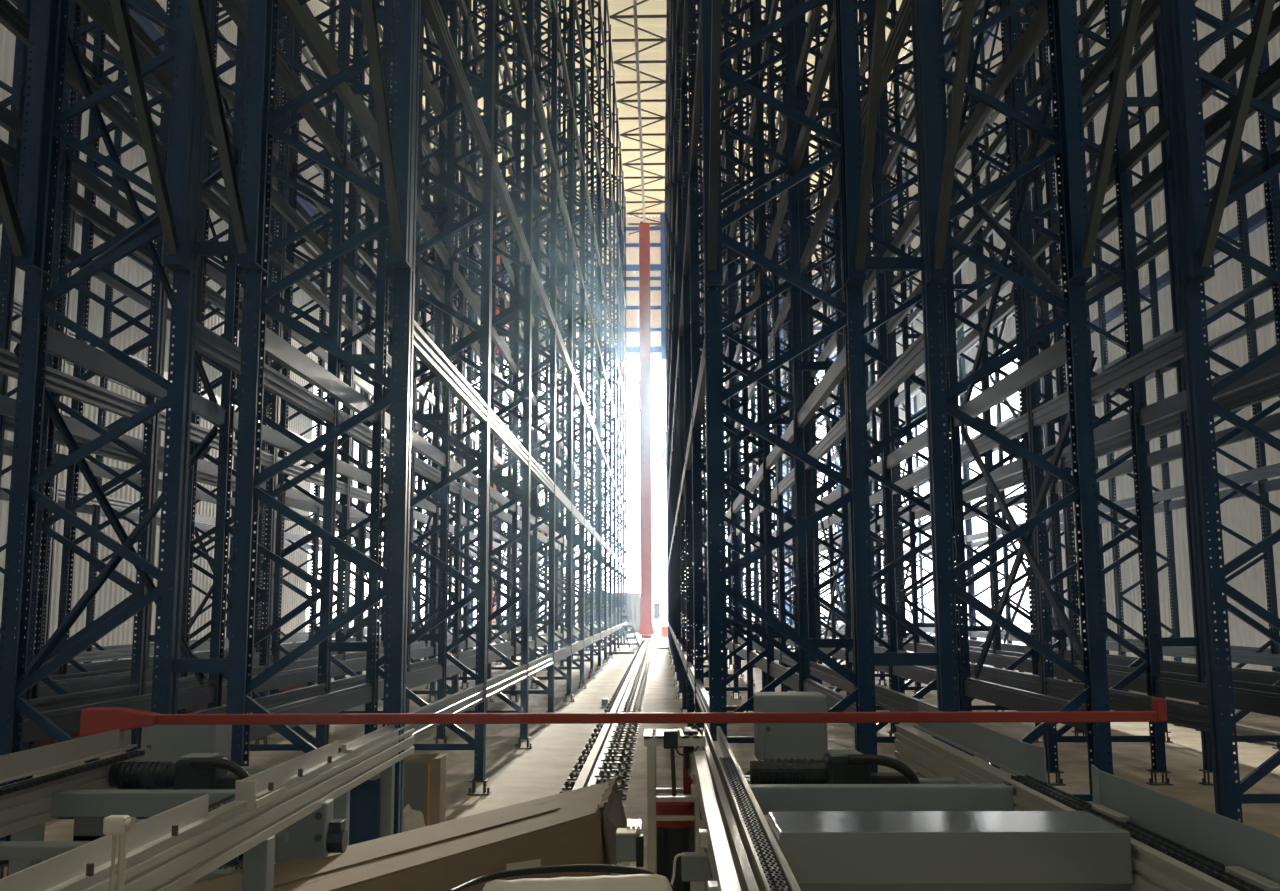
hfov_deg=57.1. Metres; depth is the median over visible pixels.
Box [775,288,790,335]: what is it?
beam
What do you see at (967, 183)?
beam
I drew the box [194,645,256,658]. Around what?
beam
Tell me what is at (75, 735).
steel beam
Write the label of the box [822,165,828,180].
beam
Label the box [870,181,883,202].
beam
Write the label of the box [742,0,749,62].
beam
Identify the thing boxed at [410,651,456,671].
beam
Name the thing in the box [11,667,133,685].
beam
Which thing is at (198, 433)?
beam
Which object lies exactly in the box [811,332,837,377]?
beam
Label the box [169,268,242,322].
beam
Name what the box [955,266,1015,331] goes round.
beam
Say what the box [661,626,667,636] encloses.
crate
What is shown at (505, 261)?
beam
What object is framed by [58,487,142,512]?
beam
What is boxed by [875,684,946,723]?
beam
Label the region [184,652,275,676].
beam
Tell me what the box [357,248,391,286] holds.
beam
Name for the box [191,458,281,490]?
beam
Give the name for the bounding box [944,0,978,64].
beam
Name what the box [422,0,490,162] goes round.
beam
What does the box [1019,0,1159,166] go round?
beam
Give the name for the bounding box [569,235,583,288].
beam
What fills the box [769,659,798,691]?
beam
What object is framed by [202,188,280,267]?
beam
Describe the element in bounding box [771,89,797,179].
beam
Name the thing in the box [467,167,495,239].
beam
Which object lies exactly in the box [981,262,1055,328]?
beam
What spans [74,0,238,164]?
beam
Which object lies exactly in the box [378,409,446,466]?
beam
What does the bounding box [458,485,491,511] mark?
beam
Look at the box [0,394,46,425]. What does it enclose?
beam
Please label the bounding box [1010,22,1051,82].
beam
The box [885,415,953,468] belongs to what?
beam
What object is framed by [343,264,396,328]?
beam
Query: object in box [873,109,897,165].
beam
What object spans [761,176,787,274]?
beam
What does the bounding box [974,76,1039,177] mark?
beam
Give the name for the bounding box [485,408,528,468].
beam
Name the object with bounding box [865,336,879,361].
beam
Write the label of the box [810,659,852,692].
beam
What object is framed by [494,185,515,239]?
beam
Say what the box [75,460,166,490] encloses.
beam
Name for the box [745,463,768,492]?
beam
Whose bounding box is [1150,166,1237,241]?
beam
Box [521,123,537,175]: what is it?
beam
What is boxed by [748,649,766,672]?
beam
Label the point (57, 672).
beam
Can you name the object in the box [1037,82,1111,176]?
beam
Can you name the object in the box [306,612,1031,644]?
ground
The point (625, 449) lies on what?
storage rack
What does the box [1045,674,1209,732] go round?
beam
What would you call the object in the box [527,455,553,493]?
beam
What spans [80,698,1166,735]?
bar
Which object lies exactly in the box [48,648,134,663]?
beam
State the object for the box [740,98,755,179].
beam
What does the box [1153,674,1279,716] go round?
beam
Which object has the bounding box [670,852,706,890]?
junction box
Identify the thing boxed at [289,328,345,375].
beam
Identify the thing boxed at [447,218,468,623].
storage rack
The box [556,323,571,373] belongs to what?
beam
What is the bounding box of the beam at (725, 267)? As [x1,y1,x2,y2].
[721,248,728,293]
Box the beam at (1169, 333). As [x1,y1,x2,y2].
[1104,329,1173,369]
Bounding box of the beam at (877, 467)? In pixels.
[843,459,885,494]
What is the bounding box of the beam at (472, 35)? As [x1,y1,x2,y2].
[466,16,496,111]
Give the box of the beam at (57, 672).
[48,668,59,675]
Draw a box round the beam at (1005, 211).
[982,168,1035,239]
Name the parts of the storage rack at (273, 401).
foot plate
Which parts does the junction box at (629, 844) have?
support post, box lid, louvre plate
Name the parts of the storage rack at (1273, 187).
foot plate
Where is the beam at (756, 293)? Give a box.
[743,274,759,335]
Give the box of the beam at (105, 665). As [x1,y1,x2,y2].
[62,655,167,674]
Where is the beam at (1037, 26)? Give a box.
[943,0,1052,164]
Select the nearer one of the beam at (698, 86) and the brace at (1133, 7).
the brace at (1133, 7)
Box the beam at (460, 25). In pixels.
[456,11,474,66]
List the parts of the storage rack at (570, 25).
foot plate, foot plate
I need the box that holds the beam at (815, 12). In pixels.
[796,4,821,85]
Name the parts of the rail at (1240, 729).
rail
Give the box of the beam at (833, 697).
[802,675,863,735]
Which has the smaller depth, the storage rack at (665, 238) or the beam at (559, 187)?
the beam at (559, 187)
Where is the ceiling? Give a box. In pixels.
[381,0,911,216]
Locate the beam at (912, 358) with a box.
[849,328,932,415]
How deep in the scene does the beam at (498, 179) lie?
11.64 m
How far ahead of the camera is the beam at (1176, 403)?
8.89 m
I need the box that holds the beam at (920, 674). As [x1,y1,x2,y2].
[892,666,961,696]
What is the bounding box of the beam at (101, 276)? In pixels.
[87,262,174,321]
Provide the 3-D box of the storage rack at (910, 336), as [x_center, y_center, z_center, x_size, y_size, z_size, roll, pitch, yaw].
[5.231,-5.607,20.547,1.384,19.650,0.140,0,-8,1]
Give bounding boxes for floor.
[0,636,1279,884]
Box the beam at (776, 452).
[765,420,797,471]
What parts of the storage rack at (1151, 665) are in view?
foot plate, foot plate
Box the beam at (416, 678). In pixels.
[375,662,442,702]
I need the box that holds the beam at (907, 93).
[897,76,913,117]
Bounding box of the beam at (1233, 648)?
[1178,646,1274,653]
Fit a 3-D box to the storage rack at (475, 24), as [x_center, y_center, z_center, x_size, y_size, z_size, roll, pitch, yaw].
[-2.738,-5.186,23.338,1.346,19.650,0.140,0,-8,1]
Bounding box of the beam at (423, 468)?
[415,456,459,493]
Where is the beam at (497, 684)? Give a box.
[486,662,526,699]
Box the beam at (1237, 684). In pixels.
[1204,674,1279,693]
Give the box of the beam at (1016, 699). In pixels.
[963,674,1098,735]
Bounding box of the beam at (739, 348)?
[730,336,741,372]
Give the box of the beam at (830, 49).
[790,12,836,175]
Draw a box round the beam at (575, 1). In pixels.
[574,0,584,64]
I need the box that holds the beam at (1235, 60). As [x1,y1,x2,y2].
[1121,5,1279,173]
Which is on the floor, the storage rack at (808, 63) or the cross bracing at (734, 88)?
the storage rack at (808, 63)
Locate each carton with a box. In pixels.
[180,775,626,890]
[403,753,446,826]
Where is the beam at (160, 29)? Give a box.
[152,22,164,34]
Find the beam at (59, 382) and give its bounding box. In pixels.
[0,348,152,427]
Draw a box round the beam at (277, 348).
[254,316,379,422]
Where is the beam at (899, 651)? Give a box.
[898,648,935,669]
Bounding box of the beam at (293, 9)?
[279,0,381,163]
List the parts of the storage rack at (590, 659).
foot plate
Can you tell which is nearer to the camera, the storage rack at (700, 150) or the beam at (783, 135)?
the beam at (783, 135)
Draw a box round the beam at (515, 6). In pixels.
[510,0,531,71]
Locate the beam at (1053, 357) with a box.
[953,327,1076,429]
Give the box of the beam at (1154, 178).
[1053,162,1162,271]
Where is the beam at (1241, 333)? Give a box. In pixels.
[1159,325,1249,374]
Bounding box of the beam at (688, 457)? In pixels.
[685,419,698,469]
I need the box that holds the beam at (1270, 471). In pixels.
[1214,463,1279,488]
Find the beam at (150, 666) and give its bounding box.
[149,656,226,668]
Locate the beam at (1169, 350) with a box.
[1032,330,1183,426]
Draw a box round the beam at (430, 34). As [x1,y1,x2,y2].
[426,19,441,66]
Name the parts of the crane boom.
arm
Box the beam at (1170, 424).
[1064,413,1179,469]
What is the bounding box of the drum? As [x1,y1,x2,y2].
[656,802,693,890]
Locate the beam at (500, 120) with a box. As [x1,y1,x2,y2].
[498,108,515,172]
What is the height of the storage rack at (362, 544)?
19.650 m
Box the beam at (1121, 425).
[1027,408,1138,467]
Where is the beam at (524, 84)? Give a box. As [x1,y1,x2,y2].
[522,68,535,128]
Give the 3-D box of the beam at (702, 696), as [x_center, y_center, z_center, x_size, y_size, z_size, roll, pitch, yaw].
[0.475,1.854,8.541,0.058,0.200,3.024,0,-8,1]
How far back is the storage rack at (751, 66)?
19.96 m
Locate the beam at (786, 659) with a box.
[781,651,796,666]
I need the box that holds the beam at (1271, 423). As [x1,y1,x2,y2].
[1147,412,1279,466]
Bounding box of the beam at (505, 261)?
[497,236,514,284]
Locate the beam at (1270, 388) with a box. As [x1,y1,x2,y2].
[1186,375,1279,424]
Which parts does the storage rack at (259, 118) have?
foot plate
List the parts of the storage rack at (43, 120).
foot plate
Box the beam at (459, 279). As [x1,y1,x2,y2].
[453,262,480,319]
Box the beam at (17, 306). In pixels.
[2,298,63,332]
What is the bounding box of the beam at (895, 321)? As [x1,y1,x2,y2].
[887,282,921,334]
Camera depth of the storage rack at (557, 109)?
41.72 m
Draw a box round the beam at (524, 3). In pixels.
[522,1,538,64]
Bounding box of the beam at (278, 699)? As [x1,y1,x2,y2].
[188,680,325,713]
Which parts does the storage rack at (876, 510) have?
foot plate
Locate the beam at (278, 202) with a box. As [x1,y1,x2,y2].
[237,157,333,265]
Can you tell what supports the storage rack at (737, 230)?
on the floor
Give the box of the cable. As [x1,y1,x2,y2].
[448,864,677,890]
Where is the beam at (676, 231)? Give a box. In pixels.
[675,183,681,245]
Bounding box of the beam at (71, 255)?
[0,212,84,268]
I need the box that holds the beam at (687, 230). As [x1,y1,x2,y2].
[683,182,695,275]
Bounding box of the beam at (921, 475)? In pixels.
[893,465,928,493]
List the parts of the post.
rod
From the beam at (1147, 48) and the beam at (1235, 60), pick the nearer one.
the beam at (1235, 60)
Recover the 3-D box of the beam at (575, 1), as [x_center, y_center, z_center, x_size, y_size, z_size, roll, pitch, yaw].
[-1.163,-7.897,22.102,0.058,0.200,3.024,0,-8,1]
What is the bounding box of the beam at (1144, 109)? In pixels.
[1142,18,1225,114]
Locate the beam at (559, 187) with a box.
[557,168,571,238]
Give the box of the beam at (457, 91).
[457,91,482,157]
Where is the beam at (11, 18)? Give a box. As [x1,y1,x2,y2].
[0,0,166,165]
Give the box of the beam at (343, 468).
[337,459,392,493]
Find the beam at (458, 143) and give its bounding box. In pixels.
[445,104,472,172]
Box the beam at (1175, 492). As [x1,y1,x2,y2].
[1113,485,1184,510]
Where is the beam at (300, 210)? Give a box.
[268,173,325,241]
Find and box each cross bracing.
[13,6,222,683]
[187,6,256,633]
[352,2,387,636]
[383,19,435,653]
[492,3,511,633]
[492,222,497,621]
[537,92,546,625]
[560,155,565,607]
[722,230,730,617]
[734,88,745,617]
[762,12,777,613]
[813,3,843,638]
[823,91,843,623]
[886,25,917,613]
[953,0,1111,708]
[982,0,1067,646]
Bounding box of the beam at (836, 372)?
[796,329,852,427]
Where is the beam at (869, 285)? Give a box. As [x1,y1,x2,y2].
[839,271,877,334]
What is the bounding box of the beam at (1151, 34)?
[1089,31,1152,107]
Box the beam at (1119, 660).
[1062,648,1144,667]
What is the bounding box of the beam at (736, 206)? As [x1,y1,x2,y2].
[729,183,740,237]
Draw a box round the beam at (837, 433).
[805,415,845,468]
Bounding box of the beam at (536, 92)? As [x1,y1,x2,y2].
[530,70,555,170]
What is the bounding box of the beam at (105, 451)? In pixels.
[5,416,141,464]
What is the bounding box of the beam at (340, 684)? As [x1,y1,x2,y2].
[330,665,407,691]
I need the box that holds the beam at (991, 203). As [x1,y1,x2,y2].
[952,164,1022,258]
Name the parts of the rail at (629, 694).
rail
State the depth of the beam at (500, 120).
21.56 m
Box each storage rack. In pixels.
[0,0,60,490]
[0,0,236,878]
[0,9,87,666]
[15,0,179,782]
[47,6,168,743]
[83,9,164,662]
[168,12,235,652]
[177,0,293,743]
[187,16,278,658]
[207,0,373,750]
[219,0,420,868]
[225,26,294,649]
[254,0,351,693]
[270,0,363,694]
[276,0,328,642]
[310,0,390,684]
[316,10,365,630]
[317,2,449,737]
[334,8,391,680]
[349,46,388,628]
[353,0,424,673]
[364,0,494,794]
[381,43,441,688]
[386,0,482,705]
[411,37,446,659]
[411,163,443,620]
[412,148,423,608]
[414,7,472,659]
[415,0,471,676]
[426,0,516,702]
[429,175,458,616]
[433,0,533,748]
[436,26,481,655]
[445,7,484,648]
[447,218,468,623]
[460,0,536,688]
[462,108,497,628]
[468,0,507,664]
[470,110,509,626]
[486,0,557,712]
[491,0,550,677]
[492,32,516,659]
[493,148,523,616]
[495,172,523,643]
[496,71,524,643]
[504,1,562,670]
[506,273,520,615]
[508,0,574,701]
[510,115,540,640]
[519,0,568,664]
[520,144,546,647]
[529,0,586,688]
[529,189,549,614]
[537,32,579,658]
[537,206,561,629]
[543,73,585,654]
[546,0,595,678]
[555,109,589,640]
[560,0,602,670]
[564,148,595,638]
[570,0,608,663]
[575,176,595,636]
[575,207,603,641]
[577,24,612,658]
[584,69,616,654]
[594,108,620,650]
[596,141,622,647]
[601,171,625,644]
[607,196,626,639]
[664,200,688,640]
[665,125,695,649]
[665,145,693,644]
[665,238,690,644]
[666,45,703,656]
[666,103,699,650]
[667,0,708,662]
[668,15,712,668]
[669,0,711,676]
[671,0,730,686]
[673,0,741,699]
[676,0,753,711]
[680,0,774,726]
[687,0,808,783]
[698,80,742,642]
[698,149,733,619]
[698,179,720,644]
[700,0,877,774]
[700,36,744,638]
[702,0,758,651]
[721,0,798,685]
[721,1,763,668]
[722,0,779,676]
[729,0,821,688]
[735,173,759,635]
[739,217,759,622]
[742,0,852,695]
[744,150,773,637]
[745,114,776,639]
[753,73,792,647]
[760,0,898,735]
[763,36,793,645]
[767,173,792,623]
[768,227,789,620]
[771,180,788,615]
[774,31,794,649]
[776,116,820,647]
[781,79,830,627]
[796,0,973,756]
[806,4,851,659]
[807,35,843,629]
[807,62,830,635]
[810,21,843,618]
[815,0,887,685]
[820,0,888,668]
[826,211,842,638]
[858,0,924,698]
[862,139,884,645]
[863,26,915,673]
[864,11,932,685]
[866,0,1112,800]
[870,212,885,630]
[875,0,963,693]
[890,74,924,632]
[898,0,1002,668]
[899,47,933,634]
[933,0,1043,742]
[942,5,976,639]
[943,0,1005,663]
[947,5,1067,710]
[978,0,1054,670]
[1007,0,1172,785]
[1013,0,1172,742]
[1022,5,1108,679]
[1080,0,1181,691]
[1124,0,1279,784]
[1160,0,1279,822]
[1192,0,1279,671]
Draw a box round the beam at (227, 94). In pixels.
[218,76,293,173]
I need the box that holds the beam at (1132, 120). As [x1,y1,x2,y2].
[1086,107,1140,172]
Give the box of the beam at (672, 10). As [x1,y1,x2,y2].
[671,10,674,73]
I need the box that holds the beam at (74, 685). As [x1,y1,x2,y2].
[31,669,181,698]
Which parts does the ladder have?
rail, rail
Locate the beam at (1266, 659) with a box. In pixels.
[1217,650,1279,666]
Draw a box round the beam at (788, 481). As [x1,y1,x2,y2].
[778,468,806,494]
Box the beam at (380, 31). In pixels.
[377,23,396,65]
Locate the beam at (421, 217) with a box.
[416,200,450,266]
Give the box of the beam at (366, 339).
[355,323,391,368]
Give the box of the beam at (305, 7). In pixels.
[301,3,339,69]
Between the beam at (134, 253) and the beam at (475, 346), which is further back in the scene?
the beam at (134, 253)
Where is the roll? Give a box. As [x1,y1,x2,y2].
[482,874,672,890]
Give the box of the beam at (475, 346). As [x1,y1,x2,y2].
[464,324,493,373]
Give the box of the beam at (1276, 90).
[1202,84,1279,155]
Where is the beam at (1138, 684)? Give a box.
[1037,658,1151,695]
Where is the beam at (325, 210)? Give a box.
[295,165,349,239]
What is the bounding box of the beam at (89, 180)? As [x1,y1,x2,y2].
[65,158,201,268]
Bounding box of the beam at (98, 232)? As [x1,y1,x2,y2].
[63,206,111,241]
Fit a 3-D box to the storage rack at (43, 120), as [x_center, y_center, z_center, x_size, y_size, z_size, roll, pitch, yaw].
[-3.016,-7.323,7.767,1.346,19.650,0.259,0,-8,1]
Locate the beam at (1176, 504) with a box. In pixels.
[1168,480,1262,509]
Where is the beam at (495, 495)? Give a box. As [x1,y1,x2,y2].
[490,486,515,513]
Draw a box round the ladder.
[616,605,638,647]
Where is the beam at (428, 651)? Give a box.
[411,644,433,658]
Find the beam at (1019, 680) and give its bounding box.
[960,662,1040,693]
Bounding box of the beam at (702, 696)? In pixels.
[695,675,714,736]
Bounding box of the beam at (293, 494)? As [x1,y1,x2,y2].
[281,483,341,511]
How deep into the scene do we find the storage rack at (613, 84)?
38.53 m
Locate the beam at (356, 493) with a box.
[346,485,386,506]
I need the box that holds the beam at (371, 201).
[346,153,415,265]
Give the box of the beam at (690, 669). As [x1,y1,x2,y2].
[687,659,694,693]
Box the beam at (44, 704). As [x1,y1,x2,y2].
[19,681,138,715]
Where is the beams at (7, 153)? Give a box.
[0,0,1279,699]
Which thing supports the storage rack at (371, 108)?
on the floor
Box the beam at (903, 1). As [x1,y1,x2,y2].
[883,0,904,53]
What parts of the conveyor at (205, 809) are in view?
leg, guard plate, conveyor chain, rail, guard plate, drive motor, motor mount, cabinet door, bracket plate, lid, leg, conveyor chain, guard plate, gear plate, gear motor, leg, panel, leg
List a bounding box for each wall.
[0,0,468,664]
[477,215,830,360]
[870,0,1279,671]
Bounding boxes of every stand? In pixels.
[644,729,705,890]
[653,603,659,629]
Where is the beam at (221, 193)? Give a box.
[211,182,272,241]
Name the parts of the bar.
plate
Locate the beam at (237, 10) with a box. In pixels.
[218,0,342,163]
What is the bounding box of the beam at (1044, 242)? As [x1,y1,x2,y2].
[1017,166,1122,271]
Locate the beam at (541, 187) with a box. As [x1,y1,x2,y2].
[540,185,550,225]
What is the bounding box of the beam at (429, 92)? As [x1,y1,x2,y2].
[419,68,464,167]
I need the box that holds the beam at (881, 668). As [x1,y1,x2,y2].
[848,649,890,675]
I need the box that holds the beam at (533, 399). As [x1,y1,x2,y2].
[519,371,536,405]
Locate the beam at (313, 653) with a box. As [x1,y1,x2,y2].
[277,649,337,660]
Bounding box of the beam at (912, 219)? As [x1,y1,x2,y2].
[879,201,918,273]
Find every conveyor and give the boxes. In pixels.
[0,724,414,890]
[679,692,1279,890]
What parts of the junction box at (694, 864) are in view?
support post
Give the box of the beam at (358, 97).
[349,82,378,134]
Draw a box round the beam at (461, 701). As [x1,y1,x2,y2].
[405,679,483,738]
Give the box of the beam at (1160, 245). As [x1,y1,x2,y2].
[1134,164,1268,270]
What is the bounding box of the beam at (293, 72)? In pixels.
[292,69,356,165]
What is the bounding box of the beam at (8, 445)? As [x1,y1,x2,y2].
[3,439,72,471]
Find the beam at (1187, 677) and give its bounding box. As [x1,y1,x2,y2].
[1075,658,1196,681]
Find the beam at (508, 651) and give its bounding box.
[488,644,514,662]
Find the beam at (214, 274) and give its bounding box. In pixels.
[200,262,287,332]
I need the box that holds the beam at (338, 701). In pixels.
[237,680,372,746]
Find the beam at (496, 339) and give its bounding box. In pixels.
[492,326,516,374]
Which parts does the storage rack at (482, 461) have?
foot plate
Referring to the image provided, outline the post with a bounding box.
[103,815,135,890]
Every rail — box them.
[558,639,654,808]
[633,0,645,222]
[1174,723,1279,748]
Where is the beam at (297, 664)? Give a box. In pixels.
[270,652,342,671]
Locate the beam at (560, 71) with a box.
[558,53,563,85]
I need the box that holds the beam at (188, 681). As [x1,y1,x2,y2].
[145,663,265,694]
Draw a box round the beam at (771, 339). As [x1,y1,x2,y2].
[757,327,773,369]
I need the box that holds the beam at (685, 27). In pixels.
[681,0,687,86]
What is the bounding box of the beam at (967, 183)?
[951,172,975,205]
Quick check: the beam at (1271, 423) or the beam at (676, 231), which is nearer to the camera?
the beam at (1271, 423)
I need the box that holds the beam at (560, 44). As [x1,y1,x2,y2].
[553,19,572,110]
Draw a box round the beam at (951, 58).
[945,48,956,71]
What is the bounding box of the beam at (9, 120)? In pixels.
[0,103,63,166]
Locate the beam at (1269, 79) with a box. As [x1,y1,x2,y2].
[1168,58,1279,171]
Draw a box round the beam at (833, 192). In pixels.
[800,168,838,273]
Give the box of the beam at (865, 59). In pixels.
[860,41,869,75]
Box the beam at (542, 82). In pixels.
[541,73,550,126]
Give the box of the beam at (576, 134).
[574,111,584,175]
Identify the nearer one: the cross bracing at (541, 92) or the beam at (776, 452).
the beam at (776, 452)
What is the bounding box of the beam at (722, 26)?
[721,18,723,46]
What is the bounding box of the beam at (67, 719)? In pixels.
[5,680,215,748]
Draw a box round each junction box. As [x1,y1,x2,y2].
[616,819,643,874]
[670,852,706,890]
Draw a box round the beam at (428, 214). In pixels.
[420,197,441,233]
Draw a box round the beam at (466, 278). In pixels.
[444,244,470,288]
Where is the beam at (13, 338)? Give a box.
[1,330,103,377]
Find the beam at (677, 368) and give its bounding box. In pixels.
[676,336,678,378]
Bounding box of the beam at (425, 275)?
[419,257,462,330]
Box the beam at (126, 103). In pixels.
[98,67,162,141]
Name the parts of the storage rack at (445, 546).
foot plate, foot plate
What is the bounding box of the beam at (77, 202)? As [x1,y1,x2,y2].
[54,184,152,262]
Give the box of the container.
[584,593,640,633]
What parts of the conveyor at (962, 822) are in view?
leg, rail, conveyor chain, conveyor chain, drive motor, cabinet door, lid, guard plate, splice plate, rail, conveyor chain, conveyor chain, guard plate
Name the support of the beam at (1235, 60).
attached to the storage rack at (1151, 665)
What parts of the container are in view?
open door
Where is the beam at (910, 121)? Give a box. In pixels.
[882,104,914,178]
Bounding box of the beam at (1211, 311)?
[1202,277,1274,319]
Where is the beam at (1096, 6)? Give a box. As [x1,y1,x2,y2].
[1043,0,1106,82]
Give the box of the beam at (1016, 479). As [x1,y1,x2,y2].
[988,460,1060,493]
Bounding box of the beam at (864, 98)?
[834,97,865,175]
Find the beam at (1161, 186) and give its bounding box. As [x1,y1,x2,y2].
[1098,183,1163,239]
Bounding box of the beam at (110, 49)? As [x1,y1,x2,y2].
[88,20,163,106]
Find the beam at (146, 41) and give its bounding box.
[101,0,165,66]
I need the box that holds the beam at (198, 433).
[159,411,273,467]
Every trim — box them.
[74,9,388,307]
[478,264,829,271]
[478,286,817,291]
[479,225,825,230]
[481,241,828,247]
[505,305,830,309]
[506,275,821,281]
[507,326,821,331]
[519,345,823,353]
[618,214,621,358]
[660,214,665,358]
[724,227,732,617]
[778,231,788,622]
[828,212,843,625]
[892,8,1272,333]
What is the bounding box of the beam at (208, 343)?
[195,321,334,423]
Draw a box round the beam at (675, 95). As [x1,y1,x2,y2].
[674,33,679,118]
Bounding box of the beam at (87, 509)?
[0,490,95,514]
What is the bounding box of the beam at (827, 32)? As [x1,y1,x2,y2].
[804,32,827,113]
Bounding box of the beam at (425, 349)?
[405,315,487,422]
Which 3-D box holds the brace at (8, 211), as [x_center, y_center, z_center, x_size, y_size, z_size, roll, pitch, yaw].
[-3.604,-2.940,5.720,0.050,3.380,2.684,0,-8,1]
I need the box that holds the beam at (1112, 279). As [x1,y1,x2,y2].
[1045,270,1123,325]
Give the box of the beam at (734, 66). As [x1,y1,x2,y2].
[726,32,740,119]
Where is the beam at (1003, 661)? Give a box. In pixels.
[969,650,1035,674]
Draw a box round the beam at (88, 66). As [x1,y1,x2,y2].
[9,0,97,76]
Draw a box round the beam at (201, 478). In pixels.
[159,461,235,491]
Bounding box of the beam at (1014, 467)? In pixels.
[962,458,1027,493]
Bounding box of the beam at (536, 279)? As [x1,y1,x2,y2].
[529,257,554,329]
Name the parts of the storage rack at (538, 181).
foot plate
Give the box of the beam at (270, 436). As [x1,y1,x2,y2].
[226,406,322,463]
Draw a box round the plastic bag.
[403,804,424,831]
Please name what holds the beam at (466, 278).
attached to the storage rack at (475, 24)
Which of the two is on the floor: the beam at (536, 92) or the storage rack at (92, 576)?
the storage rack at (92, 576)
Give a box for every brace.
[0,156,25,255]
[110,0,179,253]
[188,0,248,252]
[362,0,403,251]
[708,0,721,270]
[855,0,887,269]
[932,0,975,268]
[1080,0,1141,267]
[1198,0,1274,265]
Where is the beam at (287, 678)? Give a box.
[217,665,320,703]
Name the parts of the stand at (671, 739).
post, post, push rod, slotted plate, post, post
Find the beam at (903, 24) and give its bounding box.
[861,0,911,138]
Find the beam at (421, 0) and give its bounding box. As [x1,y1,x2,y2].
[421,0,449,72]
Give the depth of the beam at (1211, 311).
15.30 m
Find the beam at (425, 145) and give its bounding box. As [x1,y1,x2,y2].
[422,135,439,176]
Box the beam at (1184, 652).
[1121,643,1195,658]
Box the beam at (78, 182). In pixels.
[78,182,135,223]
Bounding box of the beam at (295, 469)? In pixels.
[277,457,347,494]
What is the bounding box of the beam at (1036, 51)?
[1029,0,1076,67]
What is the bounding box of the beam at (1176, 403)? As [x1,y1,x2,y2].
[1137,353,1279,425]
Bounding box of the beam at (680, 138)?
[678,90,685,180]
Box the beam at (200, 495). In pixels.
[194,489,261,513]
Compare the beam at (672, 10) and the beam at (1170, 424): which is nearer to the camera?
the beam at (1170, 424)
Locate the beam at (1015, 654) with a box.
[996,648,1070,662]
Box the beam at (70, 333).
[68,330,149,366]
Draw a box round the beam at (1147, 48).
[1127,0,1197,79]
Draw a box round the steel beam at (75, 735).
[32,680,317,744]
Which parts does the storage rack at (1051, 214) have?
foot plate, foot plate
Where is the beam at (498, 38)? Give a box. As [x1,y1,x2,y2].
[496,21,519,108]
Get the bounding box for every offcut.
[602,698,607,705]
[603,652,633,653]
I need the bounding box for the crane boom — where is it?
[619,362,707,612]
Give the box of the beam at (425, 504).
[414,494,436,512]
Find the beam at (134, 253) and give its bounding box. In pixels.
[127,252,176,285]
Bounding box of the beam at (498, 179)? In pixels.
[488,154,530,265]
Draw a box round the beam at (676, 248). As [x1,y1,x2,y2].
[673,248,676,293]
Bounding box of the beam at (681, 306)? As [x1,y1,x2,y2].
[679,274,682,336]
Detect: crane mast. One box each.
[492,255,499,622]
[639,222,653,638]
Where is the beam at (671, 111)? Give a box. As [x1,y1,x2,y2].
[670,111,671,134]
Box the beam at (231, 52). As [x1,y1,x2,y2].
[216,29,277,109]
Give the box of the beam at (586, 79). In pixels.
[585,64,593,127]
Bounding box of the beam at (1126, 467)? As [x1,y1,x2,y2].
[1054,459,1135,492]
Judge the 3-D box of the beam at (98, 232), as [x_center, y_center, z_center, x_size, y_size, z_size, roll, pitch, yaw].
[-9.027,-3.706,18.505,0.058,0.200,3.024,0,-8,1]
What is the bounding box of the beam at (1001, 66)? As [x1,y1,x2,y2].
[974,24,1027,109]
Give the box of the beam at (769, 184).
[755,181,772,245]
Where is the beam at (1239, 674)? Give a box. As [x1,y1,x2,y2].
[1160,657,1279,684]
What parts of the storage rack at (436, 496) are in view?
foot plate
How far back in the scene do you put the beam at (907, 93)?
19.90 m
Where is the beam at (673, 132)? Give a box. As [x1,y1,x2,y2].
[672,132,675,182]
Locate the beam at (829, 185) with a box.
[808,185,830,239]
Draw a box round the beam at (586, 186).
[585,174,593,225]
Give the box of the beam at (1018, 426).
[951,413,1034,462]
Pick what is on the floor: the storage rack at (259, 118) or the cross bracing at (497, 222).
the storage rack at (259, 118)
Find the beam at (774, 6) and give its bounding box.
[758,0,778,85]
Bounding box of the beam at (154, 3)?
[143,0,167,31]
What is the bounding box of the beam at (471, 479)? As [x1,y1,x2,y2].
[446,458,477,489]
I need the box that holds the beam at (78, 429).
[49,414,167,461]
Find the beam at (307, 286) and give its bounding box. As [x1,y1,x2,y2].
[285,258,352,331]
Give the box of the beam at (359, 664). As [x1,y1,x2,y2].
[331,654,387,676]
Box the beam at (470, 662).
[446,655,477,676]
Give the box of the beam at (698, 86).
[690,3,701,178]
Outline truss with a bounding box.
[610,0,665,234]
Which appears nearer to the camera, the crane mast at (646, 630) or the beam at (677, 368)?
the beam at (677, 368)
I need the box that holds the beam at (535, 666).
[529,651,552,676]
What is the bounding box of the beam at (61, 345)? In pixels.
[32,317,227,423]
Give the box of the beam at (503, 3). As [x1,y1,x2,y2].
[500,0,516,56]
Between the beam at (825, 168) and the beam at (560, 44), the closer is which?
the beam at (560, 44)
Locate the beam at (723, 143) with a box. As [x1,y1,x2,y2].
[721,122,728,174]
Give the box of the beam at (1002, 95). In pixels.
[955,86,1008,167]
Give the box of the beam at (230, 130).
[227,123,232,141]
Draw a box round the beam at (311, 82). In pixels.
[274,29,329,111]
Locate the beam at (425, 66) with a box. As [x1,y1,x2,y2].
[423,56,443,110]
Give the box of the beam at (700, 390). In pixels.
[692,330,709,431]
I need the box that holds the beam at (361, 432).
[332,409,411,466]
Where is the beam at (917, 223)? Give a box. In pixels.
[903,220,918,243]

